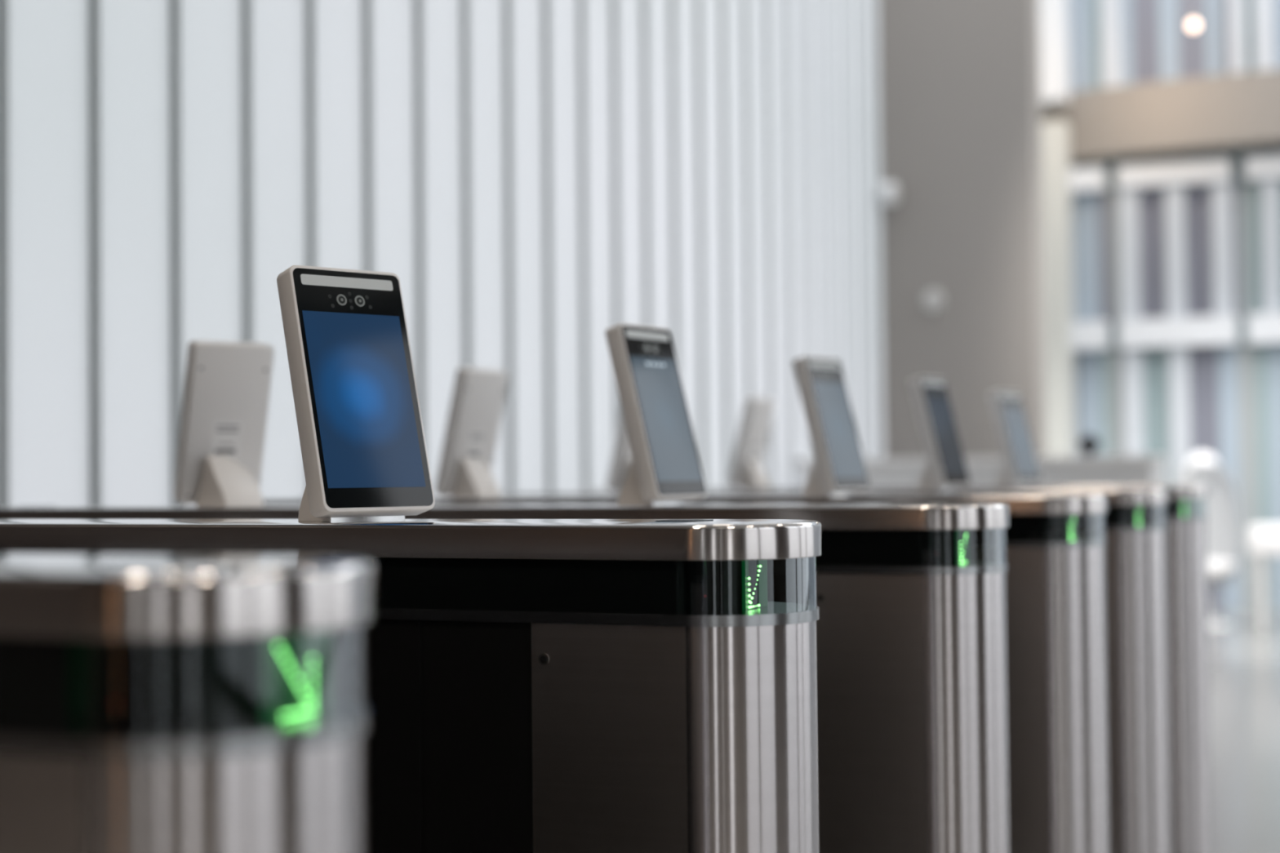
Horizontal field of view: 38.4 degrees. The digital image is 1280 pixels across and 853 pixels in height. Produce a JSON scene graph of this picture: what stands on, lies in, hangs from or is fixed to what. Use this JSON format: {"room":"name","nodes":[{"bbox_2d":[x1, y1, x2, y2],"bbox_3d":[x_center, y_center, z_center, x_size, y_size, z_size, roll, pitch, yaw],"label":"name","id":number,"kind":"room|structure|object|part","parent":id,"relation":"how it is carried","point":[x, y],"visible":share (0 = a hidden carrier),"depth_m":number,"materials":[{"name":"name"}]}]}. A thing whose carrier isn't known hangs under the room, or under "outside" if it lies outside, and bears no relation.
{"room":"office building lobby","nodes":[
{"label":"office building lobby","id":0,"kind":"room"},
{"bbox_2d":[878,0,1046,458],"bbox_3d":[1.844,-2.004,10.620,0.876,6.600,0.280,-1,-2,23],"label":"wall pillar","id":1,"kind":"structure","parent":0,"point":[960,80],"depth_m":10.46,"materials":[{"name":"grey paint"}]},
{"bbox_2d":[874,182,900,204],"bbox_3d":[1.397,-1.337,10.566,0.186,0.134,0.141,-2,-2,37],"label":"security camera","id":2,"kind":"object","parent":1,"relation":"attached to","point":[885,193],"visible":0.7,"depth_m":10.50,"materials":[{"name":"grey plastic"}]},
{"bbox_2d":[922,288,944,311],"bbox_3d":[1.670,-0.724,10.494,0.128,0.128,0.036,-1,-2,23],"label":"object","id":3,"kind":"structure","parent":1,"relation":"attached to","point":[933,300],"depth_m":10.48,"materials":[{"name":"grey plastic"}]},
{"bbox_2d":[1039,0,1076,456],"bbox_3d":[3.097,-1.928,14.084,0.360,6.600,0.360,-1,-2,23],"label":"column","id":4,"kind":"structure","parent":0,"point":[1056,163],"depth_m":13.91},
{"bbox_2d":[1072,147,1279,349],"bbox_3d":[7.438,-2.009,12.613,9.296,6.600,0.176,-1,-2,23],"label":"wall","id":5,"kind":"structure","parent":0,"point":[1237,157],"depth_m":13.92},
{"bbox_2d":[1070,165,1107,192],"bbox_3d":[3.389,-1.890,14.121,0.360,0.168,0.160,-1,-2,23],"label":"trim","id":6,"kind":"structure","parent":5,"relation":"attached to","point":[1093,179],"depth_m":14.03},
{"bbox_2d":[1071,320,1111,350],"bbox_3d":[3.392,-0.695,14.068,0.380,0.208,0.208,-1,-2,23],"label":"trim","id":7,"kind":"structure","parent":5,"relation":"attached to","point":[1086,335],"depth_m":13.95,"materials":[{"name":"white"}]},
{"bbox_2d":[1040,68,1279,162],"bbox_3d":[7.321,-2.386,12.375,9.280,0.512,0.400,-1,-2,23],"label":"beam","id":8,"kind":"structure","parent":5,"relation":"attached to","point":[1234,111],"depth_m":13.65,"materials":[{"name":"beige paint"}]},
{"bbox_2d":[1069,0,1279,92],"bbox_3d":[7.473,-3.817,12.476,9.056,2.352,0.120,-1,-2,23],"label":"window","id":9,"kind":"structure","parent":5,"relation":"in","point":[1113,42],"depth_m":13.96,"materials":[{"name":"grey"}]},
{"bbox_3d":[3.397,-3.731,14.244,0.170,2.352,0.032,-1,-2,23],"label":"pane","id":10,"kind":"part","parent":9,"relation":"part of","materials":[{"name":"glass"}]},
{"bbox_3d":[3.517,-3.734,14.193,0.090,2.352,0.032,-1,-2,23],"label":"pane","id":11,"kind":"part","parent":9,"relation":"part of","materials":[{"name":"glass"}]},
{"bbox_3d":[3.724,-3.738,14.106,0.080,2.352,0.032,-1,-2,23],"label":"pane","id":12,"kind":"part","parent":9,"relation":"part of","materials":[{"name":"glass"}]},
{"bbox_3d":[3.852,-3.741,14.052,0.199,2.352,0.032,-1,-2,23],"label":"pane","id":13,"kind":"part","parent":9,"relation":"part of","materials":[{"name":"glass"}]},
{"bbox_3d":[4.008,-3.744,13.986,0.139,2.352,0.032,-1,-2,23],"label":"pane","id":14,"kind":"part","parent":9,"relation":"part of","materials":[{"name":"glass"}]},
{"bbox_3d":[4.164,-3.747,13.920,0.198,2.352,0.032,-1,-2,23],"label":"pane","id":15,"kind":"part","parent":9,"relation":"part of","materials":[{"name":"glass"}]},
{"bbox_3d":[4.310,-3.750,13.859,0.119,2.352,0.032,-1,-2,23],"label":"pane","id":16,"kind":"part","parent":9,"relation":"part of","materials":[{"name":"glass"}]},
{"bbox_3d":[4.392,-3.752,13.824,0.059,2.352,0.032,-1,-2,23],"label":"pane","id":17,"kind":"part","parent":9,"relation":"part of","materials":[{"name":"clear glass"}]},
{"bbox_3d":[4.551,-3.755,13.757,0.069,2.352,0.032,-1,-2,23],"label":"pane","id":18,"kind":"part","parent":9,"relation":"part of","materials":[{"name":"clear glass"}]},
{"bbox_3d":[4.819,-3.761,13.643,0.236,2.352,0.032,-1,-2,23],"label":"pane","id":19,"kind":"part","parent":9,"relation":"part of","materials":[{"name":"glass"}]},
{"bbox_2d":[1117,156,1231,188],"bbox_3d":[4.022,-1.903,13.854,0.815,0.168,0.160,-1,-2,23],"label":"trim","id":20,"kind":"structure","parent":5,"relation":"attached to","point":[1206,171],"depth_m":13.78,"materials":[{"name":"white"}]},
{"bbox_2d":[1072,177,1279,322],"bbox_3d":[7.455,-1.385,12.431,9.146,1.008,0.120,-1,-2,23],"label":"window","id":21,"kind":"structure","parent":5,"relation":"in","point":[1213,249],"depth_m":13.84,"materials":[{"name":"grey"}]},
{"bbox_3d":[3.435,-1.300,14.176,0.200,1.008,0.032,-1,-2,23],"label":"pane","id":22,"kind":"part","parent":21,"relation":"part of","materials":[{"name":"glass"}]},
{"bbox_3d":[3.564,-1.303,14.121,0.080,1.008,0.032,-1,-2,23],"label":"pane","id":23,"kind":"part","parent":21,"relation":"part of","materials":[{"name":"grey glass"}]},
{"bbox_3d":[3.643,-1.305,14.088,0.090,1.008,0.032,-1,-2,23],"label":"pane","id":24,"kind":"part","parent":21,"relation":"part of","materials":[{"name":"grey glass"}]},
{"bbox_3d":[3.904,-1.310,13.978,0.199,1.008,0.032,-1,-2,23],"label":"pane","id":25,"kind":"part","parent":21,"relation":"part of","materials":[{"name":"grey glass"}]},
{"bbox_3d":[4.215,-1.317,13.846,0.198,1.008,0.032,-1,-2,23],"label":"pane","id":26,"kind":"part","parent":21,"relation":"part of","materials":[{"name":"grey glass"}]},
{"bbox_3d":[4.448,-1.322,13.748,0.030,1.008,0.032,-1,-2,23],"label":"pane","id":27,"kind":"part","parent":21,"relation":"part of","materials":[{"name":"glass"}]},
{"bbox_3d":[4.498,-1.323,13.727,0.079,1.008,0.032,-1,-2,23],"label":"pane","id":28,"kind":"part","parent":21,"relation":"part of","materials":[{"name":"grey"}]},
{"bbox_3d":[4.585,-1.325,13.691,0.109,1.008,0.032,-1,-2,23],"label":"pane","id":29,"kind":"part","parent":21,"relation":"part of","materials":[{"name":"grey glass"}]},
{"bbox_2d":[1075,342,1279,608],"bbox_3d":[7.495,0.305,12.378,9.096,1.960,0.120,-1,-2,23],"label":"window","id":30,"kind":"structure","parent":5,"relation":"in","point":[1178,403],"depth_m":13.77,"materials":[{"name":"grey"}]},
{"bbox_3d":[3.356,0.393,14.173,0.070,1.960,0.032,-1,-2,23],"label":"pane","id":31,"kind":"part","parent":30,"relation":"part of","materials":[{"name":"glass"}]},
{"bbox_3d":[3.466,0.391,14.126,0.170,1.960,0.032,-1,-2,23],"label":"pane","id":32,"kind":"part","parent":30,"relation":"part of","materials":[{"name":"clear glass"}]},
{"bbox_3d":[3.577,0.388,14.080,0.070,1.960,0.032,-1,-2,23],"label":"pane","id":33,"kind":"part","parent":30,"relation":"part of","materials":[{"name":"glass"}]},
{"bbox_3d":[3.659,0.387,14.045,0.110,1.960,0.032,-1,-2,23],"label":"pane","id":34,"kind":"part","parent":30,"relation":"part of","materials":[{"name":"grey glass"}]},
{"bbox_3d":[3.930,0.381,13.931,0.199,1.960,0.032,-1,-2,23],"label":"pane","id":35,"kind":"part","parent":30,"relation":"part of","materials":[{"name":"glass"}]},
{"bbox_3d":[4.246,0.374,13.797,0.208,1.960,0.032,-1,-2,23],"label":"pane","id":36,"kind":"part","parent":30,"relation":"part of","materials":[{"name":"clear glass"}]},
{"bbox_3d":[4.406,0.371,13.730,0.139,1.960,0.032,-1,-2,23],"label":"pane","id":37,"kind":"part","parent":30,"relation":"part of","materials":[{"name":"glass"}]},
{"bbox_3d":[4.524,0.368,13.680,0.119,1.960,0.032,-1,-2,23],"label":"pane","id":38,"kind":"part","parent":30,"relation":"part of","materials":[{"name":"grey"}]},
{"bbox_3d":[4.629,0.366,13.636,0.109,1.960,0.032,-1,-2,23],"label":"pane","id":39,"kind":"part","parent":30,"relation":"part of","materials":[{"name":"clear glass"}]},
{"bbox_3d":[4.724,0.364,13.595,0.099,1.960,0.032,-1,-2,23],"label":"pane","id":40,"kind":"part","parent":30,"relation":"part of","materials":[{"name":"glass"}]},
{"bbox_2d":[1119,315,1239,348],"bbox_3d":[4.038,-0.708,13.795,0.845,0.208,0.208,-1,-2,23],"label":"trim","id":41,"kind":"structure","parent":5,"relation":"attached to","point":[1220,330],"depth_m":13.70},
{"bbox_2d":[1244,153,1279,181],"bbox_3d":[8.073,-1.987,12.144,7.762,0.168,0.160,-1,-2,23],"label":"trim","id":42,"kind":"structure","parent":5,"relation":"attached to","point":[1258,167],"depth_m":13.53,"materials":[{"name":"white"}]},
{"bbox_2d":[1247,312,1279,344],"bbox_3d":[8.075,-0.792,12.091,7.762,0.208,0.208,-1,-2,23],"label":"trim","id":43,"kind":"structure","parent":5,"relation":"attached to","point":[1263,328],"depth_m":13.46,"materials":[{"name":"white"}]},
{"bbox_2d":[1188,0,1198,29],"bbox_3d":[3.923,-3.917,13.105,0.067,2.194,0.067,-1,-2,23],"label":"pendant lamp","id":44,"kind":"object","parent":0,"point":[1193,24],"visible":1,"depth_m":13.06,"materials":[{"name":"beige glass"}]},
{"bbox_3d":[3.934,-2.854,13.078,0.067,0.067,0.067,-1,-2,23],"label":"bulb","id":45,"kind":"part","parent":44,"relation":"part of","materials":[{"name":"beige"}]},
{"bbox_2d":[1208,607,1279,852],"bbox_3d":[3.486,1.134,3.322,9.472,0.080,20.240,-1,-2,23],"label":"floor","id":46,"kind":"structure","parent":0,"point":[1244,660],"depth_m":7.25,"materials":[{"name":"stone"}]},
{"bbox_2d":[0,553,374,852],"bbox_3d":[-0.919,0.583,1.206,1.699,1.001,0.179,-1,-2,23],"label":"turnstile","id":47,"kind":"object","parent":46,"relation":"on","point":[149,703],"visible":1,"depth_m":0.86,"materials":[{"name":"metal"}]},
{"bbox_3d":[-0.923,0.164,1.216,1.693,0.010,0.173,-1,-2,23],"label":"ring trim","id":48,"kind":"part","parent":47,"relation":"part of","materials":[{"name":"grey metal"}]},
{"bbox_3d":[-0.924,0.098,1.218,1.699,0.030,0.179,-1,-2,23],"label":"lid","id":49,"kind":"part","parent":47,"relation":"part of","materials":[{"name":"metal"}]},
{"bbox_2d":[0,519,822,852],"bbox_3d":[-0.625,0.598,1.900,1.699,1.001,0.179,-1,-2,23],"label":"turnstile","id":50,"kind":"object","parent":46,"relation":"on","point":[533,686],"visible":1,"depth_m":1.58,"materials":[{"name":"metal"}]},
{"bbox_2d":[276,265,435,522],"bbox_3d":[-0.276,-0.032,1.785,0.128,0.246,0.086,1,-2,-43],"label":"terminal","id":51,"kind":"object","parent":50,"relation":"on","point":[364,454],"visible":1,"depth_m":1.77,"materials":[{"name":"white paint"}]},
{"bbox_3d":[-0.289,-0.123,1.786,0.008,0.007,0.002,1,-2,-43],"label":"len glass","id":52,"kind":"part","parent":51,"relation":"part of","materials":[{"name":"black glass"}]},
{"bbox_3d":[-0.274,-0.123,1.800,0.008,0.007,0.002,1,-2,-43],"label":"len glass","id":53,"kind":"part","parent":51,"relation":"part of","materials":[{"name":"black glass"}]},
{"bbox_3d":[-0.422,0.606,1.726,0.499,0.856,0.003,-1,-2,23],"label":"panel","id":54,"kind":"part","parent":50,"relation":"part of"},
{"bbox_3d":[-0.630,0.113,1.913,1.699,0.030,0.179,-1,-2,23],"label":"lid","id":55,"kind":"part","parent":50,"relation":"part of","materials":[{"name":"metal"}]},
{"bbox_3d":[-0.139,0.600,1.606,0.107,0.856,0.003,-1,-2,23],"label":"panel","id":56,"kind":"part","parent":50,"relation":"part of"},
{"bbox_3d":[-0.629,0.179,1.911,1.693,0.010,0.173,-1,-2,23],"label":"ring trim","id":57,"kind":"part","parent":50,"relation":"part of","materials":[{"name":"grey metal"}]},
{"bbox_2d":[0,502,1009,852],"bbox_3d":[-0.314,0.614,2.637,1.699,1.001,0.179,-1,-2,23],"label":"turnstile","id":58,"kind":"object","parent":46,"relation":"on","point":[912,640],"visible":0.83,"depth_m":2.29,"materials":[{"name":"metal"}]},
{"bbox_2d":[173,340,274,506],"bbox_3d":[-0.621,-0.003,2.755,0.128,0.246,0.094,1,-2,-37],"label":"terminal","id":59,"kind":"object","parent":58,"relation":"on","point":[227,385],"visible":1,"depth_m":2.73,"materials":[{"name":"white paint"}]},
{"bbox_2d":[214,449,235,453],"bbox_3d":[-0.621,0.037,2.754,0.032,0.006,0.002,1,-2,-37],"label":"print","id":60,"kind":"object","parent":59,"relation":"on","point":[217,451],"depth_m":2.75},
{"bbox_2d":[216,430,238,431],"bbox_3d":[-0.616,0.007,2.748,0.035,0.002,0.001,1,-2,-37],"label":"print","id":61,"kind":"object","parent":59,"relation":"on","point":[216,430],"depth_m":2.75,"materials":[{"name":"grey"}]},
{"bbox_2d":[217,425,239,427],"bbox_3d":[-0.615,0.000,2.747,0.035,0.002,0.001,1,-2,-37],"label":"print","id":62,"kind":"object","parent":59,"relation":"on","point":[218,426],"depth_m":2.75,"materials":[{"name":"grey"}]},
{"bbox_3d":[-0.319,0.129,2.649,1.699,0.030,0.179,-1,-2,23],"label":"lid","id":63,"kind":"part","parent":58,"relation":"part of","materials":[{"name":"metal"}]},
{"bbox_2d":[604,323,706,505],"bbox_3d":[0.022,-0.016,2.517,0.086,0.246,0.128,-2,-2,33],"label":"terminal","id":64,"kind":"object","parent":58,"relation":"on","point":[666,469],"visible":1,"depth_m":2.49,"materials":[{"name":"white paint"}]},
{"bbox_3d":[0.173,0.616,2.343,0.107,0.856,0.003,-1,-2,23],"label":"panel","id":65,"kind":"part","parent":58,"relation":"part of","materials":[{"name":"glass"}]},
{"bbox_3d":[-0.318,0.194,2.648,1.693,0.010,0.173,-1,-2,23],"label":"ring trim","id":66,"kind":"part","parent":58,"relation":"part of","materials":[{"name":"grey metal"}]},
{"bbox_2d":[262,494,1109,852],"bbox_3d":[-0.003,0.629,3.374,1.699,1.001,0.179,-1,-2,23],"label":"turnstile","id":67,"kind":"object","parent":46,"relation":"on","point":[1055,580],"visible":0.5,"depth_m":3.01,"materials":[{"name":"metal"}]},
{"bbox_2d":[434,367,509,497],"bbox_3d":[-0.320,0.013,3.511,0.086,0.246,0.128,-2,-2,35],"label":"terminal","id":68,"kind":"object","parent":67,"relation":"on","point":[478,395],"visible":1,"depth_m":3.48,"materials":[{"name":"white paint"}]},
{"bbox_2d":[467,453,479,456],"bbox_3d":[-0.317,0.054,3.508,0.002,0.006,0.032,-2,-2,35],"label":"print","id":69,"kind":"object","parent":68,"relation":"on","point":[469,454],"depth_m":3.51},
{"bbox_3d":[-0.007,0.145,3.386,1.699,0.030,0.179,-1,-2,23],"label":"lid","id":70,"kind":"part","parent":67,"relation":"part of","materials":[{"name":"metal"}]},
{"bbox_2d":[792,355,870,496],"bbox_3d":[0.339,0.000,3.253,0.086,0.246,0.128,-2,-2,36],"label":"terminal","id":71,"kind":"object","parent":67,"relation":"on","point":[838,468],"visible":1,"depth_m":3.22,"materials":[{"name":"white paint"}]},
{"bbox_3d":[-0.007,0.210,3.385,1.693,0.010,0.173,-1,-2,23],"label":"ring trim","id":72,"kind":"part","parent":67,"relation":"part of","materials":[{"name":"grey metal"}]},
{"bbox_2d":[437,488,1170,852],"bbox_3d":[0.309,0.645,4.111,1.699,1.001,0.179,-1,-2,23],"label":"turnstile","id":73,"kind":"object","parent":46,"relation":"on","point":[1135,553],"visible":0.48,"depth_m":3.74,"materials":[{"name":"metal"}]},
{"bbox_2d":[605,408,633,490],"bbox_3d":[-0.009,0.029,4.248,0.086,0.246,0.128,-2,-2,35],"label":"terminal","id":74,"kind":"object","parent":73,"relation":"on","point":[621,461],"visible":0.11,"depth_m":4.20,"materials":[{"name":"white paint"}]},
{"bbox_3d":[0.304,0.161,4.123,1.699,0.030,0.179,-1,-2,23],"label":"lid","id":75,"kind":"part","parent":73,"relation":"part of","materials":[{"name":"metal"}]},
{"bbox_2d":[908,376,970,490],"bbox_3d":[0.649,0.016,3.990,0.086,0.246,0.128,-2,-2,35],"label":"terminal","id":76,"kind":"object","parent":73,"relation":"on","point":[945,468],"visible":1,"depth_m":3.96,"materials":[{"name":"white paint"}]},
{"bbox_3d":[0.304,0.226,4.121,1.693,0.010,0.173,-1,-2,23],"label":"ring trim","id":77,"kind":"part","parent":73,"relation":"part of","materials":[{"name":"grey metal"}]},
{"bbox_2d":[577,484,1212,852],"bbox_3d":[0.620,0.661,4.847,1.699,1.001,0.179,-1,-2,23],"label":"turnstile","id":78,"kind":"object","parent":46,"relation":"on","point":[1186,559],"visible":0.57,"depth_m":4.48,"materials":[{"name":"metal"}]},
{"bbox_2d":[727,396,775,488],"bbox_3d":[0.303,0.045,4.987,0.086,0.246,0.128,-2,-2,33],"label":"terminal","id":79,"kind":"object","parent":78,"relation":"on","point":[746,471],"visible":1,"depth_m":4.95,"materials":[{"name":"white paint"}]},
{"bbox_3d":[0.615,0.176,4.860,1.699,0.030,0.179,-1,-2,23],"label":"lid","id":80,"kind":"part","parent":78,"relation":"part of","materials":[{"name":"metal"}]},
{"bbox_2d":[987,390,1041,486],"bbox_3d":[0.963,0.031,4.729,0.086,0.246,0.128,-2,-2,40],"label":"terminal","id":81,"kind":"object","parent":78,"relation":"on","point":[1020,468],"visible":1,"depth_m":4.70,"materials":[{"name":"white paint"}]},
{"bbox_3d":[0.616,0.242,4.858,1.693,0.010,0.173,-1,-2,23],"label":"ring trim","id":82,"kind":"part","parent":78,"relation":"part of","materials":[{"name":"grey metal"}]},
{"bbox_2d":[794,455,1166,488],"bbox_3d":[1.683,0.705,9.010,1.728,1.104,0.624,-1,-2,23],"label":"reception desk","id":83,"kind":"object","parent":46,"relation":"on","point":[1099,470],"visible":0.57,"depth_m":8.64,"materials":[{"name":"white laminate"}]},
{"bbox_2d":[794,455,1166,466],"bbox_3d":[1.634,0.167,8.920,1.728,0.032,0.400,-1,-2,23],"label":"countertop","id":84,"kind":"structure","parent":83,"relation":"on","point":[1099,459],"depth_m":8.61,"materials":[{"name":"white laminate"}]},
{"bbox_2d":[1079,434,1099,456],"bbox_3d":[2.133,0.090,8.737,0.096,0.104,0.096,-1,-2,23],"label":"camera","id":85,"kind":"object","parent":83,"relation":"on","point":[1089,444],"visible":0.98,"depth_m":8.71,"materials":[{"name":"black plastic"}]},
{"bbox_3d":[2.451,0.674,8.721,0.040,1.008,0.480,-1,-2,23],"label":"panel","id":86,"kind":"part","parent":83,"relation":"part of","materials":[{"name":"white laminate"}]},
{"bbox_2d":[1186,452,1221,621],"bbox_3d":[3.882,0.753,12.675,0.208,1.152,0.208,-1,-2,23],"label":"globe lamp","id":87,"kind":"object","parent":46,"relation":"on","point":[1201,457],"visible":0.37,"depth_m":12.62,"materials":[{"name":"white glass"}]},
{"bbox_3d":[3.878,0.281,12.687,0.208,0.208,0.208,-1,-2,23],"label":"globe","id":88,"kind":"part","parent":87,"relation":"part of","materials":[{"name":"white glass"}]},
{"bbox_2d":[1173,462,1239,627],"bbox_3d":[3.746,0.779,12.226,0.447,1.080,0.416,0,-1,-7],"label":"egg chair","id":89,"kind":"object","parent":46,"relation":"on","point":[1223,523],"visible":0.48,"depth_m":12.33,"materials":[{"name":"white plastic"}]},
{"bbox_3d":[3.751,1.159,12.200,0.040,0.288,0.040,0,-1,-7],"label":"pedestal leg","id":90,"kind":"part","parent":89,"relation":"part of","materials":[{"name":"white plastic"}]},
{"bbox_2d":[1207,559,1235,578],"bbox_3d":[3.749,0.939,12.206,0.384,0.120,0.384,0,-1,-7],"label":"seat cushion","id":91,"kind":"object","parent":89,"relation":"on","point":[1216,568],"depth_m":12.04,"materials":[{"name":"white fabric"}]},
{"bbox_2d":[1247,524,1279,632],"bbox_3d":[4.471,0.961,11.640,1.160,0.672,0.448,-1,-2,23],"label":"bench","id":92,"kind":"object","parent":46,"relation":"on","point":[1263,540],"visible":1,"depth_m":11.65,"materials":[{"name":"fabric"}]},
{"bbox_3d":[4.468,0.721,11.646,1.160,0.192,0.448,-1,-2,23],"label":"seat","id":93,"kind":"part","parent":92,"relation":"part of","materials":[{"name":"white fabric"}]},
{"bbox_3d":[4.011,1.067,11.832,0.032,0.480,0.384,-1,-2,23],"label":"leg frame","id":94,"kind":"part","parent":92,"relation":"part of","materials":[{"name":"silver metal"}]},
{"bbox_3d":[-3.378,-1.635,-0.416,0.160,5.400,7.904,-1,-2,23],"label":"wall","id":95,"kind":"structure","parent":0,"visible":0},
{"bbox_2d":[0,0,884,506],"bbox_3d":[-0.169,-1.497,6.977,0.045,5.360,8.208,-1,-2,23],"label":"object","id":96,"kind":"structure","parent":95,"relation":"in","point":[535,179],"depth_m":5.88,"materials":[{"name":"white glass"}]}
]}

